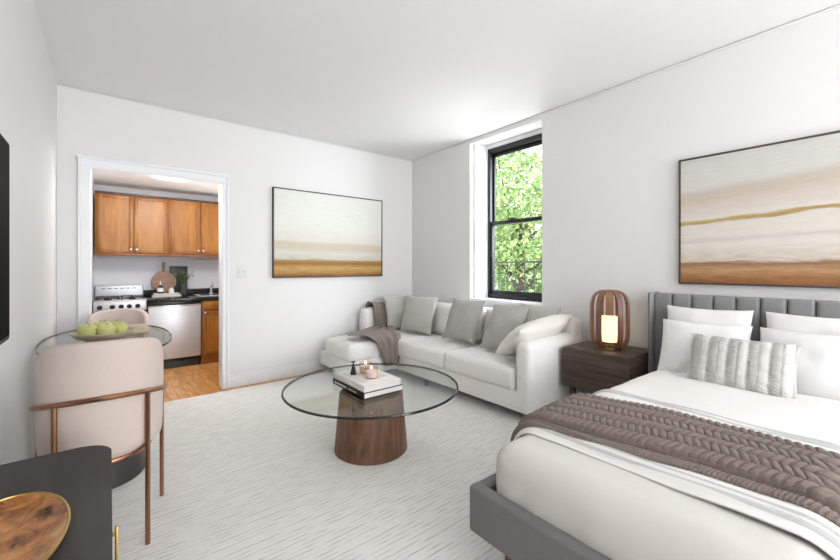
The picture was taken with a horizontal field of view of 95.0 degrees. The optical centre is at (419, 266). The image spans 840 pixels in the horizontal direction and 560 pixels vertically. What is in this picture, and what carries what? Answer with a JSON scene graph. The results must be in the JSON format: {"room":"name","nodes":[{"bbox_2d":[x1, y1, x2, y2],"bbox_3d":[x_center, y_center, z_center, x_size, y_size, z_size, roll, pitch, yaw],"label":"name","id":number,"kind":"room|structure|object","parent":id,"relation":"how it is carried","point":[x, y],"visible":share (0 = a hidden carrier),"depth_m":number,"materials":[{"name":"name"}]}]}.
{"room":"studio apartment","nodes":[
{"label":"studio apartment","id":0,"kind":"room"},
{"bbox_2d":[0,0,56,464],"bbox_3d":[-0.196,-0.180,-0.370,0.120,2.750,8.870,0,0,-39],"label":"wall","id":1,"kind":"structure","parent":0,"point":[28,84],"depth_m":1.95,"materials":[{"name":"white paint"}]},
{"bbox_2d":[0,133,9,344],"bbox_3d":[-1.114,-0.092,0.902,0.044,0.705,1.203,0,0,-39],"label":"television","id":2,"kind":"object","parent":1,"relation":"attached to","point":[4,145],"visible":1,"depth_m":1.31,"materials":[{"name":"black plastic"}]},
{"bbox_2d":[92,178,93,313],"bbox_3d":[-3.400,0.045,3.887,0.120,2.300,1.780,0,0,-39],"label":"wall","id":3,"kind":"structure","parent":0,"point":[92,178],"depth_m":4.24,"materials":[{"name":"white paint"}]},
{"bbox_2d":[92,171,218,196],"bbox_3d":[-2.444,-1.025,4.670,2.590,0.100,1.800,0,0,-39],"label":"ceiling","id":4,"kind":"structure","parent":0,"point":[99,178],"depth_m":4.55,"materials":[{"name":"white paint"}]},
{"bbox_2d":[94,184,218,298],"bbox_3d":[-2.979,0.045,5.318,2.570,2.300,0.120,0,0,-39],"label":"wall","id":5,"kind":"structure","parent":0,"point":[108,270],"depth_m":4.85,"materials":[{"name":"white paint"}]},
{"bbox_2d":[95,190,168,255],"bbox_3d":[-3.449,-0.493,4.629,0.698,0.727,0.359,0,0,-39],"label":"upper cabinet","id":6,"kind":"object","parent":5,"relation":"attached to","point":[126,224],"visible":1,"depth_m":4.49,"materials":[{"name":"brown wood"}]},
{"bbox_2d":[144,288,218,295],"bbox_3d":[-3.011,0.329,5.197,1.172,0.077,0.023,0,0,-39],"label":"backsplash","id":7,"kind":"structure","parent":5,"relation":"attached to","point":[197,290],"depth_m":5.18,"materials":[{"name":"black stone"}]},
{"bbox_2d":[169,197,218,256],"bbox_3d":[-2.890,-0.493,5.079,0.732,0.727,0.359,0,0,-39],"label":"upper cabinet","id":8,"kind":"object","parent":5,"relation":"attached to","point":[193,224],"visible":0.73,"depth_m":4.90,"materials":[{"name":"brown wood"}]},
{"bbox_2d":[192,260,218,261],"bbox_3d":[-2.893,-0.079,5.275,0.390,0.023,0.045,0,0,-39],"label":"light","id":9,"kind":"object","parent":5,"relation":"attached to","point":[192,260],"visible":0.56,"depth_m":5.23,"materials":[{"name":"white plastic"}]},
{"bbox_2d":[57,85,411,374],"bbox_3d":[-1.521,-0.135,4.181,3.525,2.660,0.120,0,0,-39],"label":"wall","id":10,"kind":"structure","parent":0,"point":[274,322],"depth_m":3.95,"materials":[{"name":"white paint"}]},
{"bbox_2d":[76,154,229,388],"bbox_3d":[-2.356,0.146,3.491,1.128,2.098,0.157,0,0,-39],"label":"door frame","id":11,"kind":"structure","parent":10,"relation":"in","point":[86,165],"depth_m":3.38,"materials":[{"name":"white paint"}]},
{"bbox_2d":[57,84,410,161],"bbox_3d":[-1.480,-1.434,4.130,3.525,0.010,0.012,0,0,-39],"label":"trim","id":12,"kind":"structure","parent":10,"relation":"attached to","point":[57,84],"depth_m":3.69,"materials":[{"name":"white paint"}]},
{"bbox_2d":[237,265,245,277],"bbox_3d":[-1.791,0.046,3.873,0.088,0.128,0.017,0,0,-39],"label":"light switch","id":13,"kind":"object","parent":10,"relation":"attached to","point":[241,269],"visible":1,"depth_m":3.87,"materials":[{"name":"white plastic"}]},
{"bbox_2d":[229,360,328,387],"bbox_3d":[-0.996,1.133,4.514,2.290,0.125,0.018,0,0,-39],"label":"baseboard","id":14,"kind":"structure","parent":10,"relation":"attached to","point":[236,380],"depth_m":4.06,"materials":[{"name":"white paint"}]},
{"bbox_2d":[272,187,381,277],"bbox_3d":[-1.020,-0.364,4.483,1.368,0.961,0.034,0,0,-39],"label":"framed painting","id":15,"kind":"object","parent":10,"relation":"attached to","point":[315,234],"visible":1,"depth_m":4.41,"materials":[{"name":"beige paint"}]},
{"bbox_2d":[163,359,334,401],"bbox_3d":[0.681,1.235,1.447,3.725,0.080,10.800,0,0,-39],"label":"floor","id":16,"kind":"structure","parent":0,"point":[200,379],"depth_m":4.02,"materials":[{"name":"brown wood"}]},
{"bbox_2d":[93,285,146,312],"bbox_3d":[-3.436,0.688,4.412,0.462,0.935,0.677,0,0,-39],"label":"stove","id":17,"kind":"object","parent":16,"relation":"on","point":[107,297],"visible":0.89,"depth_m":4.32,"materials":[{"name":"white metal"}]},
{"bbox_2d":[93,297,146,302],"bbox_3d":[-3.432,0.373,4.407,0.462,0.020,0.570,0,0,-39],"label":"cooktop","id":18,"kind":"object","parent":17,"relation":"in","point":[97,299],"depth_m":4.24,"materials":[{"name":"metal"}]},
{"bbox_2d":[147,301,200,368],"bbox_3d":[-3.061,0.802,4.758,0.536,0.785,0.608,0,0,-39],"label":"dishwasher","id":19,"kind":"object","parent":16,"relation":"on","point":[182,319],"visible":0.84,"depth_m":4.55,"materials":[{"name":"silver metal"}]},
{"bbox_2d":[200,300,218,363],"bbox_3d":[-2.636,0.802,5.085,0.528,0.785,0.631,0,0,-39],"label":"base cabinet","id":20,"kind":"object","parent":16,"relation":"on","point":[209,308],"visible":0.37,"depth_m":4.76,"materials":[{"name":"brown wood"}]},
{"bbox_2d":[144,288,218,302],"bbox_3d":[-2.820,0.348,4.960,1.172,0.117,0.633,0,0,-39],"label":"countertop","id":21,"kind":"structure","parent":20,"relation":"on","point":[190,296],"depth_m":4.77,"materials":[{"name":"black stone"}]},
{"bbox_2d":[151,262,175,291],"bbox_3d":[-3.263,0.129,4.905,0.268,0.386,0.075,0,0,-39],"label":"cutting board","id":22,"kind":"object","parent":21,"relation":"on","point":[168,279],"visible":0.98,"depth_m":4.90,"materials":[{"name":"brown wood"}]},
{"bbox_2d":[151,294,181,296],"bbox_3d":[-3.165,0.357,4.808,0.300,0.017,0.180,0,0,-39],"label":"cookbook","id":23,"kind":"object","parent":21,"relation":"on","point":[180,294],"visible":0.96,"depth_m":4.74,"materials":[{"name":"white"}]},
{"bbox_2d":[153,292,179,295],"bbox_3d":[-3.165,0.338,4.808,0.270,0.022,0.180,0,0,-39],"label":"cookbook","id":24,"kind":"object","parent":23,"relation":"on","point":[174,293],"visible":1,"depth_m":4.75,"materials":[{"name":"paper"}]},
{"bbox_2d":[157,281,163,293],"bbox_3d":[-3.210,0.251,4.759,0.067,0.150,0.067,0,0,-39],"label":"bottle","id":25,"kind":"object","parent":24,"relation":"on","point":[160,289],"visible":1,"depth_m":4.74,"materials":[{"name":"black"}]},
{"bbox_2d":[170,266,187,293],"bbox_3d":[-3.161,0.178,5.042,0.200,0.376,0.018,0,0,-39],"label":"serving board","id":26,"kind":"object","parent":21,"relation":"on","point":[173,269],"visible":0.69,"depth_m":5.03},
{"bbox_2d":[176,267,193,295],"bbox_3d":[-3.032,0.184,4.940,0.185,0.363,0.177,0,0,22],"label":"potted plant","id":27,"kind":"object","parent":21,"relation":"on","point":[183,287],"visible":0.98,"depth_m":4.91,"materials":[{"name":"green plant"}]},
{"bbox_2d":[194,293,218,296],"bbox_3d":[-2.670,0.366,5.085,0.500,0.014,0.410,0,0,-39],"label":"sink","id":28,"kind":"object","parent":21,"relation":"in","point":[215,294],"visible":0.48,"depth_m":5.03,"materials":[{"name":"metal"}]},
{"bbox_2d":[209,283,213,293],"bbox_3d":[-2.802,0.286,5.191,0.066,0.149,0.178,0,0,-39],"label":"faucet","id":29,"kind":"object","parent":21,"relation":"on","point":[211,285],"visible":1,"depth_m":5.22,"materials":[{"name":"silver metal"}]},
{"bbox_2d":[112,368,525,559],"bbox_3d":[1.211,1.187,0.860,3.375,0.015,8.220,0,0,-39],"label":"area rug","id":30,"kind":"object","parent":16,"relation":"on","point":[249,475],"visible":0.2,"depth_m":2.13,"materials":[{"name":"fabric"}]},
{"bbox_2d":[0,445,118,559],"bbox_3d":[-0.783,0.887,0.746,0.322,0.584,1.245,0,0,-39],"label":"sideboard","id":31,"kind":"object","parent":30,"relation":"on","point":[82,476],"visible":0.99,"depth_m":1.04,"materials":[{"name":"black wood"}]},
{"bbox_2d":[0,492,70,559],"bbox_3d":[-0.881,0.582,0.799,0.231,0.025,0.420,0,0,-39],"label":"platter","id":32,"kind":"object","parent":31,"relation":"on","point":[33,525],"visible":1,"depth_m":0.87,"materials":[{"name":"brown wood"}]},
{"bbox_2d":[28,337,167,544],"bbox_3d":[-1.375,0.737,1.682,0.488,0.885,0.478,0,0,-39],"label":"dining chair","id":33,"kind":"object","parent":30,"relation":"on","point":[109,393],"visible":0.91,"depth_m":1.52,"materials":[{"name":"beige fabric"}]},
{"bbox_2d":[36,325,171,488],"bbox_3d":[-1.958,0.812,2.429,0.639,0.734,1.243,0,0,-39],"label":"dining table","id":34,"kind":"object","parent":30,"relation":"on","point":[123,471],"visible":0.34,"depth_m":2.13,"materials":[{"name":"clear glass"}]},
{"bbox_2d":[69,327,134,342],"bbox_3d":[-1.892,0.413,2.302,0.306,0.062,0.346,0,0,-39],"label":"fruit bowl","id":35,"kind":"object","parent":34,"relation":"on","point":[92,338],"visible":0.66,"depth_m":2.19,"materials":[{"name":"brown wood"}]},
{"bbox_2d":[77,323,93,334],"bbox_3d":[-1.977,0.365,2.281,0.086,0.082,0.086,0,0,-39],"label":"apple","id":36,"kind":"object","parent":35,"relation":"in","point":[80,325],"visible":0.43,"depth_m":2.25,"materials":[{"name":"green food"}]},
{"bbox_2d":[79,323,97,335],"bbox_3d":[-1.912,0.366,2.221,0.086,0.082,0.086,0,0,-39],"label":"apple","id":37,"kind":"object","parent":35,"relation":"in","point":[86,330],"visible":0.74,"depth_m":2.19,"materials":[{"name":"green food"}]},
{"bbox_2d":[95,320,112,326],"bbox_3d":[-1.904,0.358,2.317,0.090,0.082,0.090,0,0,-39],"label":"apple","id":38,"kind":"object","parent":35,"relation":"in","point":[104,322],"visible":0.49,"depth_m":2.29,"materials":[{"name":"green food"}]},
{"bbox_2d":[96,324,115,334],"bbox_3d":[-1.839,0.370,2.257,0.090,0.082,0.090,0,0,-39],"label":"apple","id":39,"kind":"object","parent":35,"relation":"in","point":[102,329],"visible":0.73,"depth_m":2.23,"materials":[{"name":"green food"}]},
{"bbox_2d":[113,322,127,332],"bbox_3d":[-1.823,0.368,2.335,0.082,0.082,0.082,0,0,-39],"label":"apple","id":40,"kind":"object","parent":35,"relation":"in","point":[120,326],"visible":0.68,"depth_m":2.31,"materials":[{"name":"green food"}]},
{"bbox_2d":[127,323,149,333],"bbox_3d":[-2.035,0.426,2.599,0.330,0.035,0.280,0,0,-39],"label":"wooden tray","id":41,"kind":"object","parent":34,"relation":"on","point":[139,328],"visible":0.37,"depth_m":2.59,"materials":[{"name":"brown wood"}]},
{"bbox_2d":[87,308,150,338],"bbox_3d":[-2.397,0.763,3.067,0.459,0.832,0.449,0,0,-39],"label":"dining chair","id":42,"kind":"object","parent":30,"relation":"on","point":[129,316],"visible":0.27,"depth_m":3.19,"materials":[{"name":"beige fabric"}]},
{"bbox_2d":[281,363,457,465],"bbox_3d":[-0.323,0.987,2.609,1.162,0.384,1.162,0,0,-39],"label":"coffee table","id":43,"kind":"object","parent":30,"relation":"on","point":[370,431],"visible":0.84,"depth_m":2.33,"materials":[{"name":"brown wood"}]},
{"bbox_2d":[333,378,402,398],"bbox_3d":[-0.352,0.776,2.557,0.291,0.034,0.415,0,0,-39],"label":"book","id":44,"kind":"object","parent":43,"relation":"on","point":[383,391],"visible":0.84,"depth_m":2.41,"materials":[{"name":"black paper"}]},
{"bbox_2d":[334,367,400,392],"bbox_3d":[-0.353,0.740,2.559,0.276,0.038,0.400,0,0,-39],"label":"book","id":45,"kind":"object","parent":44,"relation":"on","point":[390,381],"visible":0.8,"depth_m":2.44,"materials":[{"name":"white paper"}]},
{"bbox_2d":[343,369,388,382],"bbox_3d":[-0.363,0.718,2.564,0.200,0.006,0.270,0,0,-39],"label":"tray","id":46,"kind":"object","parent":45,"relation":"on","point":[359,376],"visible":0.74,"depth_m":2.51,"materials":[{"name":"beige paper"}]},
{"bbox_2d":[350,361,355,374],"bbox_3d":[-0.444,0.672,2.563,0.042,0.085,0.042,0,0,-39],"label":"cone snuffer","id":47,"kind":"object","parent":46,"relation":"on","point":[353,370],"visible":1,"depth_m":2.55,"materials":[{"name":"black metal"}]},
{"bbox_2d":[360,361,370,372],"bbox_3d":[-0.369,0.673,2.611,0.084,0.082,0.084,0,0,-39],"label":"glass candle","id":48,"kind":"object","parent":46,"relation":"on","point":[363,368],"visible":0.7,"depth_m":2.59,"materials":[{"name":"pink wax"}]},
{"bbox_2d":[365,366,376,377],"bbox_3d":[-0.315,0.673,2.488,0.084,0.082,0.084,0,0,-39],"label":"glass candle","id":49,"kind":"object","parent":46,"relation":"on","point":[370,373],"visible":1,"depth_m":2.46,"materials":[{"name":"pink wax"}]},
{"bbox_2d":[321,302,582,414],"bbox_3d":[0.134,0.791,3.809,1.350,0.776,2.439,0,0,-39],"label":"sectional sofa","id":50,"kind":"object","parent":30,"relation":"on","point":[526,381],"visible":0.65,"depth_m":3.31,"materials":[{"name":"beige fabric"}]},
{"bbox_2d":[347,301,400,365],"bbox_3d":[-0.441,0.720,4.382,0.534,0.616,0.947,0,0,7],"label":"throw blanket","id":51,"kind":"object","parent":50,"relation":"on","point":[387,338],"visible":0.84,"depth_m":4.08,"materials":[{"name":"beige fabric"}]},
{"bbox_2d":[325,329,432,361],"bbox_3d":[-0.426,0.862,4.366,1.173,0.215,0.578,0,0,-39],"label":"seat cushion","id":52,"kind":"object","parent":50,"relation":"on","point":[358,348],"depth_m":3.97,"materials":[{"name":"beige fabric"}]},
{"bbox_2d":[384,294,413,328],"bbox_3d":[-0.229,0.547,4.693,0.431,0.408,0.177,0,0,-33],"label":"throw pillow","id":53,"kind":"object","parent":50,"relation":"on","point":[395,305],"visible":0.47,"depth_m":4.60,"materials":[{"name":"grey fabric"}]},
{"bbox_2d":[400,295,437,334],"bbox_3d":[-0.017,0.540,4.390,0.439,0.425,0.199,0,0,36],"label":"throw pillow","id":54,"kind":"object","parent":50,"relation":"on","point":[418,315],"visible":1,"depth_m":4.32,"materials":[{"name":"grey fabric"}]},
{"bbox_2d":[398,334,480,368],"bbox_3d":[0.211,0.861,4.022,0.655,0.227,0.767,0,0,-39],"label":"seat cushion","id":55,"kind":"object","parent":50,"relation":"on","point":[429,351],"depth_m":3.82,"materials":[{"name":"beige fabric"}]},
{"bbox_2d":[432,303,486,342],"bbox_3d":[0.431,0.599,4.197,0.262,0.389,0.755,0,0,-39],"label":"cushion","id":56,"kind":"object","parent":50,"relation":"on","point":[442,310],"depth_m":4.25,"materials":[{"name":"beige fabric"}]},
{"bbox_2d":[442,298,484,343],"bbox_3d":[0.433,0.527,3.841,0.219,0.412,0.412,0,0,-43],"label":"throw pillow","id":57,"kind":"object","parent":50,"relation":"on","point":[464,316],"visible":1,"depth_m":3.76,"materials":[{"name":"grey fabric"}]},
{"bbox_2d":[445,345,516,389],"bbox_3d":[0.701,0.859,3.416,0.654,0.226,0.795,0,0,-39],"label":"seat cushion","id":58,"kind":"object","parent":50,"relation":"on","point":[475,365],"depth_m":3.21,"materials":[{"name":"beige fabric"}]},
{"bbox_2d":[482,309,492,339],"bbox_3d":[0.921,0.598,3.593,0.257,0.390,0.770,0,0,-39],"label":"cushion","id":59,"kind":"object","parent":50,"relation":"on","point":[485,317],"depth_m":3.80,"materials":[{"name":"beige fabric"}]},
{"bbox_2d":[480,304,528,348],"bbox_3d":[0.750,0.540,3.428,0.360,0.377,0.276,0,0,43],"label":"throw pillow","id":60,"kind":"object","parent":50,"relation":"on","point":[503,320],"visible":0.77,"depth_m":3.38,"materials":[{"name":"grey fabric"}]},
{"bbox_2d":[495,314,572,354],"bbox_3d":[0.933,0.551,3.146,0.647,0.323,0.325,0,0,-32],"label":"throw pillow","id":61,"kind":"object","parent":50,"relation":"on","point":[551,325],"visible":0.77,"depth_m":3.00,"materials":[{"name":"beige fabric"}]},
{"bbox_2d":[520,303,560,322],"bbox_3d":[0.990,0.523,3.371,0.240,0.376,0.399,0,0,-37],"label":"throw pillow","id":62,"kind":"object","parent":50,"relation":"on","point":[534,312],"visible":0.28,"depth_m":3.35,"materials":[{"name":"grey fabric"}]},
{"bbox_2d":[563,340,647,394],"bbox_3d":[1.425,0.897,2.919,0.440,0.564,0.490,0,0,-39],"label":"nightstand","id":63,"kind":"object","parent":30,"relation":"on","point":[587,366],"visible":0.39,"depth_m":2.78,"materials":[{"name":"brown wood"}]},
{"bbox_2d":[590,290,629,349],"bbox_3d":[1.440,0.394,2.926,0.273,0.441,0.255,0,0,26],"label":"table lamp","id":64,"kind":"object","parent":63,"relation":"on","point":[609,328],"visible":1,"depth_m":2.87,"materials":[{"name":"brown wood"}]},
{"bbox_2d":[470,292,839,559],"bbox_3d":[1.326,0.681,1.740,2.108,0.996,1.216,0,0,-39],"label":"bed","id":65,"kind":"object","parent":30,"relation":"on","point":[516,532],"visible":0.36,"depth_m":1.44,"materials":[{"name":"grey fabric"}]},
{"bbox_2d":[496,434,833,559],"bbox_3d":[1.298,0.813,1.726,1.961,0.326,0.938,0,0,-39],"label":"mattress","id":66,"kind":"object","parent":65,"relation":"on","point":[621,514],"visible":0.23,"depth_m":1.12,"materials":[{"name":"white fabric"}]},
{"bbox_2d":[513,370,839,559],"bbox_3d":[1.236,0.721,1.675,1.417,0.205,1.038,0,0,-39],"label":"duvet","id":67,"kind":"object","parent":66,"relation":"on","point":[814,421],"visible":0.61,"depth_m":1.50,"materials":[{"name":"white fabric"}]},
{"bbox_2d":[510,393,839,526],"bbox_3d":[0.915,0.684,1.408,0.466,0.199,1.121,0,0,-44],"label":"knit throw","id":68,"kind":"object","parent":67,"relation":"on","point":[808,476],"visible":0.96,"depth_m":1.30,"materials":[{"name":"beige fabric"}]},
{"bbox_2d":[686,333,801,398],"bbox_3d":[1.713,0.523,2.066,0.189,0.267,0.472,0,0,-36],"label":"lumbar pillow","id":69,"kind":"object","parent":67,"relation":"on","point":[769,368],"visible":0.85,"depth_m":2.00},
{"bbox_2d":[657,319,752,372],"bbox_3d":[1.732,0.520,2.364,0.222,0.347,0.460,0,0,-43],"label":"bed pillow","id":70,"kind":"object","parent":66,"relation":"on","point":[676,339],"visible":0.52,"depth_m":2.39,"materials":[{"name":"white fabric"}]},
{"bbox_2d":[667,305,753,325],"bbox_3d":[1.839,0.460,2.476,0.160,0.394,0.463,0,0,-44],"label":"bed pillow","id":71,"kind":"object","parent":66,"relation":"on","point":[720,317],"visible":0.36,"depth_m":2.44,"materials":[{"name":"white fabric"}]},
{"bbox_2d":[760,327,839,400],"bbox_3d":[2.033,0.520,1.990,0.215,0.347,0.465,0,0,-33],"label":"bed pillow","id":72,"kind":"object","parent":66,"relation":"on","point":[818,371],"visible":0.43,"depth_m":1.94,"materials":[{"name":"white fabric"}]},
{"bbox_2d":[765,311,839,335],"bbox_3d":[2.158,0.460,2.078,0.158,0.394,0.463,0,0,-34],"label":"bed pillow","id":73,"kind":"object","parent":66,"relation":"on","point":[794,323],"visible":0.36,"depth_m":2.12,"materials":[{"name":"white fabric"}]},
{"bbox_2d":[33,0,839,160],"bbox_3d":[1.332,-1.543,0.797,3.925,0.205,8.970,0,0,-39],"label":"ceiling","id":74,"kind":"structure","parent":0,"point":[410,80],"depth_m":2.62,"materials":[{"name":"white paint"}]},
{"bbox_2d":[412,8,839,391],"bbox_3d":[2.760,-0.180,2.010,0.420,2.750,8.870,0,0,-39],"label":"wall","id":75,"kind":"structure","parent":0,"point":[610,159],"depth_m":3.03,"materials":[{"name":"white paint"}]},
{"bbox_2d":[469,298,541,306],"bbox_3d":[0.945,0.372,4.091,0.227,0.032,0.940,0,0,-39],"label":"window sill","id":76,"kind":"structure","parent":75,"relation":"attached to","point":[487,300],"depth_m":4.04,"materials":[{"name":"white paint"}]},
{"bbox_2d":[474,128,541,297],"bbox_3d":[0.996,-0.522,4.132,0.215,1.765,0.940,0,0,-39],"label":"trim","id":77,"kind":"structure","parent":75,"relation":"attached to","point":[480,151],"depth_m":4.43,"materials":[{"name":"white paint"}]},
{"bbox_2d":[488,133,541,301],"bbox_3d":[1.089,-0.502,4.157,0.100,1.715,0.862,0,0,-39],"label":"window","id":78,"kind":"structure","parent":75,"relation":"in","point":[536,140],"depth_m":4.40,"materials":[{"name":"black"}]},
{"bbox_2d":[411,4,839,161],"bbox_3d":[2.629,-1.472,1.828,0.018,0.100,8.750,0,0,-39],"label":"trim","id":79,"kind":"structure","parent":75,"relation":"attached to","point":[838,5],"depth_m":2.82,"materials":[{"name":"white paint"}]},
{"bbox_2d":[679,130,839,288],"bbox_3d":[2.179,-0.321,2.367,0.034,0.882,1.014,0,0,-39],"label":"framed painting","id":80,"kind":"object","parent":75,"relation":"attached to","point":[766,214],"visible":1,"depth_m":2.40,"materials":[{"name":"beige paint"}]},
{"label":"outside","id":81,"kind":"structure","parent":0,"visible":0},
{"bbox_3d":[9.989,4.445,14.462,26.300,0.100,34.000,0,0,-39],"label":"ground","id":82,"kind":"structure","parent":81,"visible":0},
{"bbox_2d":[495,145,541,291],"bbox_3d":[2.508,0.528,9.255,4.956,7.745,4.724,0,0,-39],"label":"street tree","id":83,"kind":"object","parent":82,"relation":"on","point":[517,253],"visible":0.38,"depth_m":8.41,"materials":[{"name":"green plant"}]},
{"bbox_2d":[495,240,541,292],"bbox_3d":[3.635,1.581,10.652,5.629,5.645,5.402,0,0,-39],"label":"street tree","id":84,"kind":"object","parent":82,"relation":"on","point":[539,286],"visible":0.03,"depth_m":10.17,"materials":[{"name":"green plant"}]},
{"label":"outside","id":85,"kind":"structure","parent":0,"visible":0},
{"bbox_2d":[495,261,541,291],"bbox_3d":[1.331,0.183,4.486,0.022,0.504,1.920,0,0,-39],"label":"iron railing","id":86,"kind":"object","parent":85,"point":[507,262],"visible":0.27,"depth_m":4.68,"materials":[{"name":"black"}]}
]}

